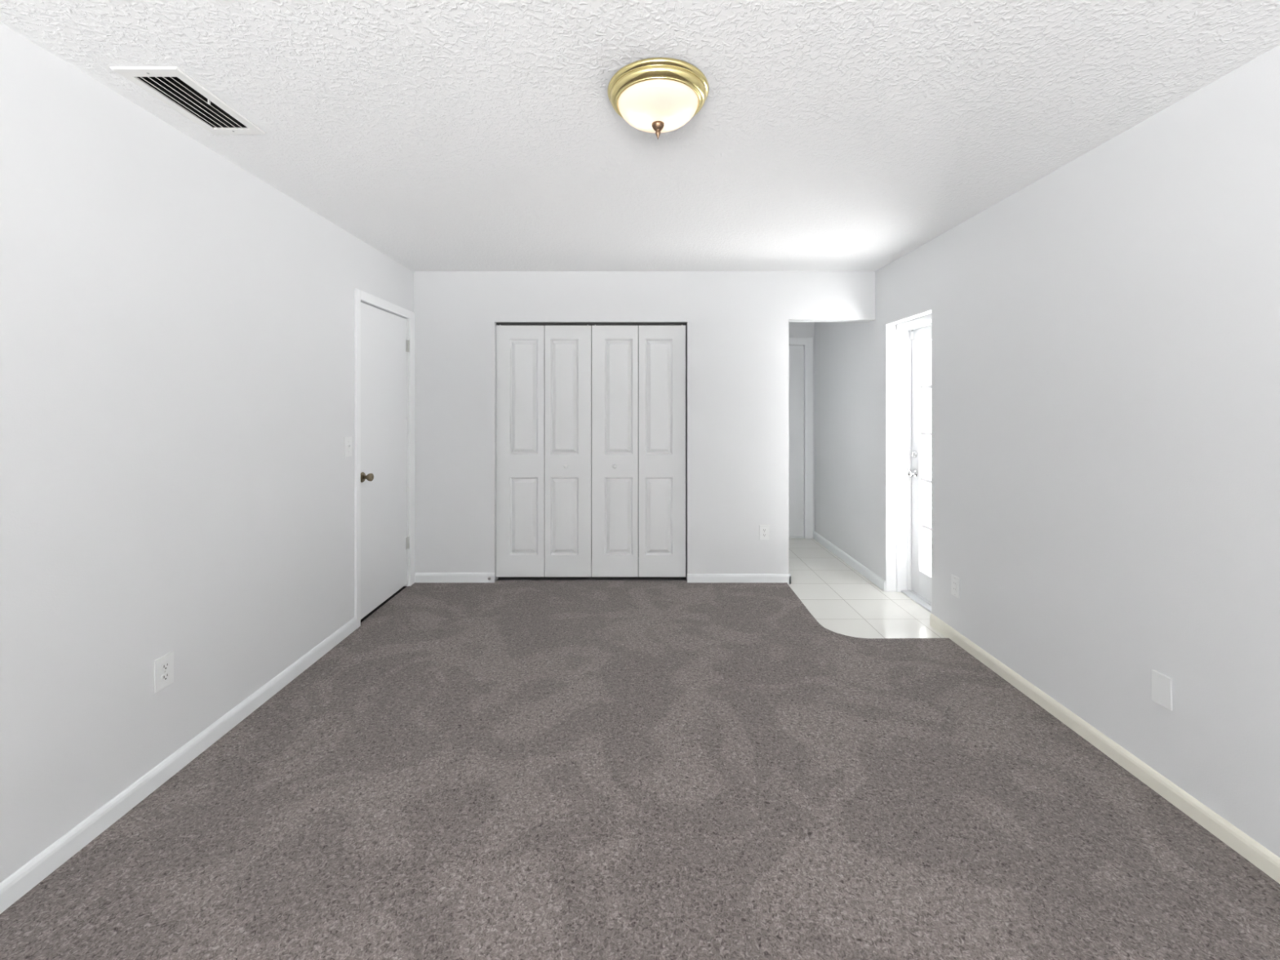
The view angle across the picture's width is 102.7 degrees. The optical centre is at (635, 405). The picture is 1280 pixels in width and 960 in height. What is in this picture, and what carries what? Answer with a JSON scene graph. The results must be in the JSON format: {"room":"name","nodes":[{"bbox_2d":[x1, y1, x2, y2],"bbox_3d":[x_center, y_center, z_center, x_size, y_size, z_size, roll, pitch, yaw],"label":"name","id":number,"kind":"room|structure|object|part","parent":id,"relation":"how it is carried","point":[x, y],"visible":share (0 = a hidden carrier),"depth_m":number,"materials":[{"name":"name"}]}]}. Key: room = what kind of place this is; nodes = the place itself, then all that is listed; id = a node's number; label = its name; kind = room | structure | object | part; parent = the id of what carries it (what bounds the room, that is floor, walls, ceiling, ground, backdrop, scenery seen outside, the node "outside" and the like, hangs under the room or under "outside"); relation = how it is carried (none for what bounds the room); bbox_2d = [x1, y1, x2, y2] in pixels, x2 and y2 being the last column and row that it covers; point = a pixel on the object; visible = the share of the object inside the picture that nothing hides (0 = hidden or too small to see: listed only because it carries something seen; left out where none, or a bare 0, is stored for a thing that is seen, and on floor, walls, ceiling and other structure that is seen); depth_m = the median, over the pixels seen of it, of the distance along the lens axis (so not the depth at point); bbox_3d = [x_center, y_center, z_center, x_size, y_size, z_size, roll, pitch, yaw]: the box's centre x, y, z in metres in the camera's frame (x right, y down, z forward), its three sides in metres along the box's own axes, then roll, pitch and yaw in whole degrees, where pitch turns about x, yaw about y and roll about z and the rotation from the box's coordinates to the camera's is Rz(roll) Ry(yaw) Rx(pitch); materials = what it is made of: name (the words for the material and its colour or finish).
{"room":"empty living room","nodes":[
{"label":"empty living room","id":0,"kind":"room"},
{"bbox_2d":[0,22,413,882],"bbox_3d":[-1.826,0.216,0.905,0.160,2.539,9.290,0,0,0],"label":"wall","id":1,"kind":"structure","parent":0,"point":[177,326],"depth_m":1.83,"materials":[{"name":"paint"}]},
{"bbox_2d":[154,650,173,693],"bbox_3d":[-1.742,0.983,1.892,0.008,0.119,0.074,0,0,0],"label":"wall outlet","id":2,"kind":"object","parent":1,"relation":"attached to","point":[163,665],"visible":1,"depth_m":1.89,"materials":[{"name":"white plastic"}]},
{"bbox_2d":[160,661,169,671],"bbox_3d":[-1.740,0.964,1.892,0.004,0.026,0.034,0,0,0],"label":"receptacle","id":3,"kind":"object","parent":2,"relation":"attached to","point":[165,665],"depth_m":1.89,"materials":[{"name":"grey plastic"}]},
{"bbox_2d":[160,671,169,681],"bbox_3d":[-1.740,1.002,1.892,0.004,0.026,0.034,0,0,0],"label":"receptacle","id":4,"kind":"object","parent":2,"relation":"attached to","point":[165,676],"depth_m":1.89,"materials":[{"name":"grey plastic"}]},
{"bbox_2d":[0,617,356,914],"bbox_3d":[-1.740,1.351,-0.212,0.013,0.079,6.776,0,0,0],"label":"baseboard","id":5,"kind":"structure","parent":1,"relation":"attached to","point":[33,872],"depth_m":1.80,"materials":[{"name":"white wood"}]},
{"bbox_2d":[344,436,351,457],"bbox_3d":[-1.736,0.249,3.101,0.019,0.119,0.074,0,0,0],"label":"light switch","id":6,"kind":"object","parent":1,"relation":"attached to","point":[348,440],"visible":1,"depth_m":3.10,"materials":[{"name":"white plastic"}]},
{"bbox_2d":[354,288,415,628],"bbox_3d":[-1.755,0.340,3.596,0.132,2.133,0.845,0,0,0],"label":"door","id":7,"kind":"structure","parent":1,"relation":"in","point":[384,331],"depth_m":3.53,"materials":[{"name":"white paint"}]},
{"bbox_3d":[-1.715,0.459,3.279,0.052,0.051,0.051,0,0,0],"label":"knob","id":8,"kind":"part","parent":7,"relation":"part of","materials":[{"name":"gold metal"}]},
{"bbox_3d":[-1.788,1.395,3.572,0.065,0.021,0.720,0,0,0],"label":"sill","id":9,"kind":"part","parent":7,"relation":"part of","materials":[{"name":"black"}]},
{"bbox_2d":[497,324,686,556],"bbox_3d":[-0.498,0.216,4.485,2.496,2.539,0.700,0,0,0],"label":"door frame","id":10,"kind":"structure","parent":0,"point":[498,325],"depth_m":4.74,"materials":[{"name":"white wood"}]},
{"bbox_2d":[0,556,1279,959],"bbox_3d":[-0.009,1.536,0.925,3.874,0.300,9.350,0,0,0],"label":"floor","id":11,"kind":"structure","parent":0,"point":[500,770],"depth_m":1.73,"materials":[{"name":"grey carpet"}]},
{"bbox_2d":[0,0,1279,271],"bbox_3d":[0.131,-1.123,0.925,4.054,0.140,9.350,0,0,0],"label":"ceiling","id":12,"kind":"structure","parent":0,"point":[441,135],"depth_m":1.80,"materials":[{"name":"white paint"}]},
{"bbox_2d":[110,66,266,133],"bbox_3d":[-1.532,-1.077,1.784,0.209,0.072,0.384,0,0,0],"label":"ceiling vent","id":13,"kind":"object","parent":12,"relation":"in","point":[194,101],"visible":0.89,"depth_m":1.78,"materials":[{"name":"white metal"}]},
{"bbox_3d":[-1.587,-1.053,1.786,0.016,0.010,0.309,0,0,0],"label":"blade","id":14,"kind":"part","parent":13,"relation":"part of","materials":[{"name":"white metal"}]},
{"bbox_3d":[-1.563,-1.053,1.786,0.016,0.010,0.309,0,0,0],"label":"blade","id":15,"kind":"part","parent":13,"relation":"part of","materials":[{"name":"white metal"}]},
{"bbox_3d":[-1.539,-1.053,1.786,0.016,0.010,0.309,0,0,0],"label":"blade","id":16,"kind":"part","parent":13,"relation":"part of","materials":[{"name":"white metal"}]},
{"bbox_3d":[-1.515,-1.053,1.786,0.016,0.010,0.309,0,0,0],"label":"blade","id":17,"kind":"part","parent":13,"relation":"part of","materials":[{"name":"white metal"}]},
{"bbox_3d":[-1.492,-1.053,1.786,0.016,0.010,0.309,0,0,0],"label":"blade","id":18,"kind":"part","parent":13,"relation":"part of","materials":[{"name":"white metal"}]},
{"bbox_2d":[607,57,709,138],"bbox_3d":[0.073,-0.972,1.712,0.338,0.163,0.338,0,0,0],"label":"ceiling light","id":19,"kind":"object","parent":12,"relation":"attached to","point":[657,95],"visible":1,"depth_m":1.62,"materials":[{"name":"white glass"}]},
{"bbox_3d":[0.073,-0.977,1.712,0.267,0.071,0.267,0,0,0],"label":"lamp shade","id":20,"kind":"part","parent":19,"relation":"part of","materials":[{"name":"white glass"}]},
{"bbox_2d":[413,271,875,581],"bbox_3d":[0.066,0.216,4.077,3.624,2.539,0.115,0,0,0],"label":"wall","id":21,"kind":"structure","parent":0,"point":[737,322],"depth_m":4.02,"materials":[{"name":"paint"}]},
{"bbox_2d":[414,572,494,582],"bbox_3d":[-1.427,1.351,4.013,0.637,0.079,0.013,0,0,0],"label":"baseboard","id":22,"kind":"structure","parent":21,"relation":"attached to","point":[420,577],"depth_m":4.01,"materials":[{"name":"white wood"}]},
{"bbox_2d":[496,322,686,324],"bbox_3d":[-0.354,-0.650,4.077,1.510,0.016,0.028,0,0,0],"label":"door track","id":23,"kind":"object","parent":21,"relation":"attached to","point":[497,323],"visible":1,"depth_m":4.06,"materials":[{"name":"grey metal"}]},
{"bbox_2d":[496,324,591,577],"bbox_3d":[-0.733,0.355,4.061,0.754,2.009,0.064,0,0,0],"label":"bifold door","id":24,"kind":"structure","parent":23,"relation":"hanging from","point":[544,373],"depth_m":4.06,"materials":[{"name":"white wood"}]},
{"bbox_3d":[-0.919,0.361,4.077,0.381,1.997,0.033,0,0,0],"label":"door","id":25,"kind":"part","parent":24,"relation":"part of","materials":[{"name":"white wood"}]},
{"bbox_3d":[-0.540,0.361,4.077,0.369,1.997,0.033,0,0,0],"label":"door","id":26,"kind":"part","parent":24,"relation":"part of","materials":[{"name":"white wood"}]},
{"bbox_2d":[591,324,685,577],"bbox_3d":[0.021,0.355,4.061,0.746,2.009,0.064,0,0,0],"label":"bifold door","id":27,"kind":"structure","parent":23,"relation":"hanging from","point":[638,372],"depth_m":4.06,"materials":[{"name":"white wood"}]},
{"bbox_3d":[-0.167,0.361,4.077,0.368,1.997,0.033,0,0,0],"label":"door","id":28,"kind":"part","parent":27,"relation":"part of","materials":[{"name":"white wood"}]},
{"bbox_3d":[0.208,0.361,4.077,0.373,1.997,0.033,0,0,0],"label":"door","id":29,"kind":"part","parent":27,"relation":"part of","materials":[{"name":"white wood"}]},
{"bbox_2d":[687,573,791,583],"bbox_3d":[0.807,1.359,4.071,0.812,0.079,0.128,0,0,0],"label":"baseboard","id":30,"kind":"structure","parent":21,"relation":"attached to","point":[691,578],"depth_m":4.01,"materials":[{"name":"white wood"}]},
{"bbox_2d":[759,524,768,540],"bbox_3d":[1.006,0.995,4.016,0.074,0.119,0.008,0,0,0],"label":"wall outlet","id":31,"kind":"object","parent":21,"relation":"attached to","point":[763,529],"visible":1,"depth_m":4.01,"materials":[{"name":"white plastic"}]},
{"bbox_2d":[788,321,814,531],"bbox_3d":[1.314,0.216,5.450,1.128,2.539,0.120,0,0,0],"label":"wall","id":32,"kind":"structure","parent":0,"point":[796,329],"depth_m":5.39,"materials":[{"name":"paint"}]},
{"bbox_2d":[788,337,813,538],"bbox_3d":[1.506,0.341,5.418,0.705,2.110,0.084,0,0,0],"label":"door","id":33,"kind":"structure","parent":32,"relation":"in","point":[800,349],"depth_m":5.40,"materials":[{"name":"white paint"}]},
{"bbox_2d":[787,537,946,638],"bbox_3d":[1.300,1.441,4.195,1.500,0.090,2.590,0,0,0],"label":"floor tile","id":34,"kind":"structure","parent":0,"point":[843,601],"depth_m":3.67,"materials":[{"name":"white tile"}]},
{"bbox_2d":[814,44,1279,857],"bbox_3d":[2.003,0.216,0.905,0.250,2.539,9.290,0,0,0],"label":"wall","id":35,"kind":"structure","parent":0,"point":[1106,331],"depth_m":2.00,"materials":[{"name":"paint"}]},
{"bbox_2d":[813,530,885,591],"bbox_3d":[1.871,1.359,4.621,0.013,0.079,1.538,0,0,0],"label":"baseboard","id":36,"kind":"structure","parent":35,"relation":"attached to","point":[869,575],"depth_m":4.42,"materials":[{"name":"white wood"}]},
{"bbox_2d":[885,308,932,613],"bbox_3d":[2.005,0.391,3.551,0.251,2.010,0.602,0,0,0],"label":"door","id":37,"kind":"structure","parent":35,"relation":"in","point":[906,574],"depth_m":3.84,"materials":[{"name":"white wood"}]},
{"bbox_3d":[2.029,0.501,3.775,0.063,0.062,0.062,0,0,0],"label":"knob","id":38,"kind":"part","parent":37,"relation":"part of","materials":[{"name":"silver metal"}]},
{"bbox_2d":[910,329,914,339],"bbox_3d":[2.051,-0.525,3.802,0.018,0.069,0.026,0,0,0],"label":"sensor","id":39,"kind":"object","parent":37,"relation":"attached to","point":[912,332],"visible":1,"depth_m":3.79,"materials":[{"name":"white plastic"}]},
{"bbox_3d":[2.043,0.391,3.551,0.174,2.010,0.602,0,0,0],"label":"frame","id":40,"kind":"part","parent":37,"relation":"part of","materials":[{"name":"white wood"}]},
{"bbox_2d":[951,573,959,599],"bbox_3d":[1.874,1.061,3.005,0.008,0.119,0.074,0,0,0],"label":"wall outlet","id":41,"kind":"object","parent":35,"relation":"attached to","point":[955,581],"visible":1,"depth_m":3.00,"materials":[{"name":"white plastic"}]},
{"bbox_2d":[952,580,956,592],"bbox_3d":[1.873,1.061,3.005,0.004,0.066,0.033,0,0,0],"label":"receptacle","id":42,"kind":"object","parent":41,"relation":"attached to","point":[954,582],"depth_m":3.01,"materials":[{"name":"white plastic"}]},
{"bbox_2d":[929,613,1279,884],"bbox_3d":[1.871,1.359,-0.175,0.013,0.079,6.850,0,0,0],"label":"baseboard","id":43,"kind":"structure","parent":35,"relation":"attached to","point":[1241,842],"depth_m":1.91,"materials":[{"name":"beige wood"}]},
{"bbox_2d":[1151,669,1172,711],"bbox_3d":[1.874,1.013,1.825,0.008,0.112,0.069,0,0,0],"label":"blank plate","id":44,"kind":"object","parent":35,"relation":"attached to","point":[1162,685],"visible":1,"depth_m":1.82,"materials":[{"name":"white plastic"}]}
]}

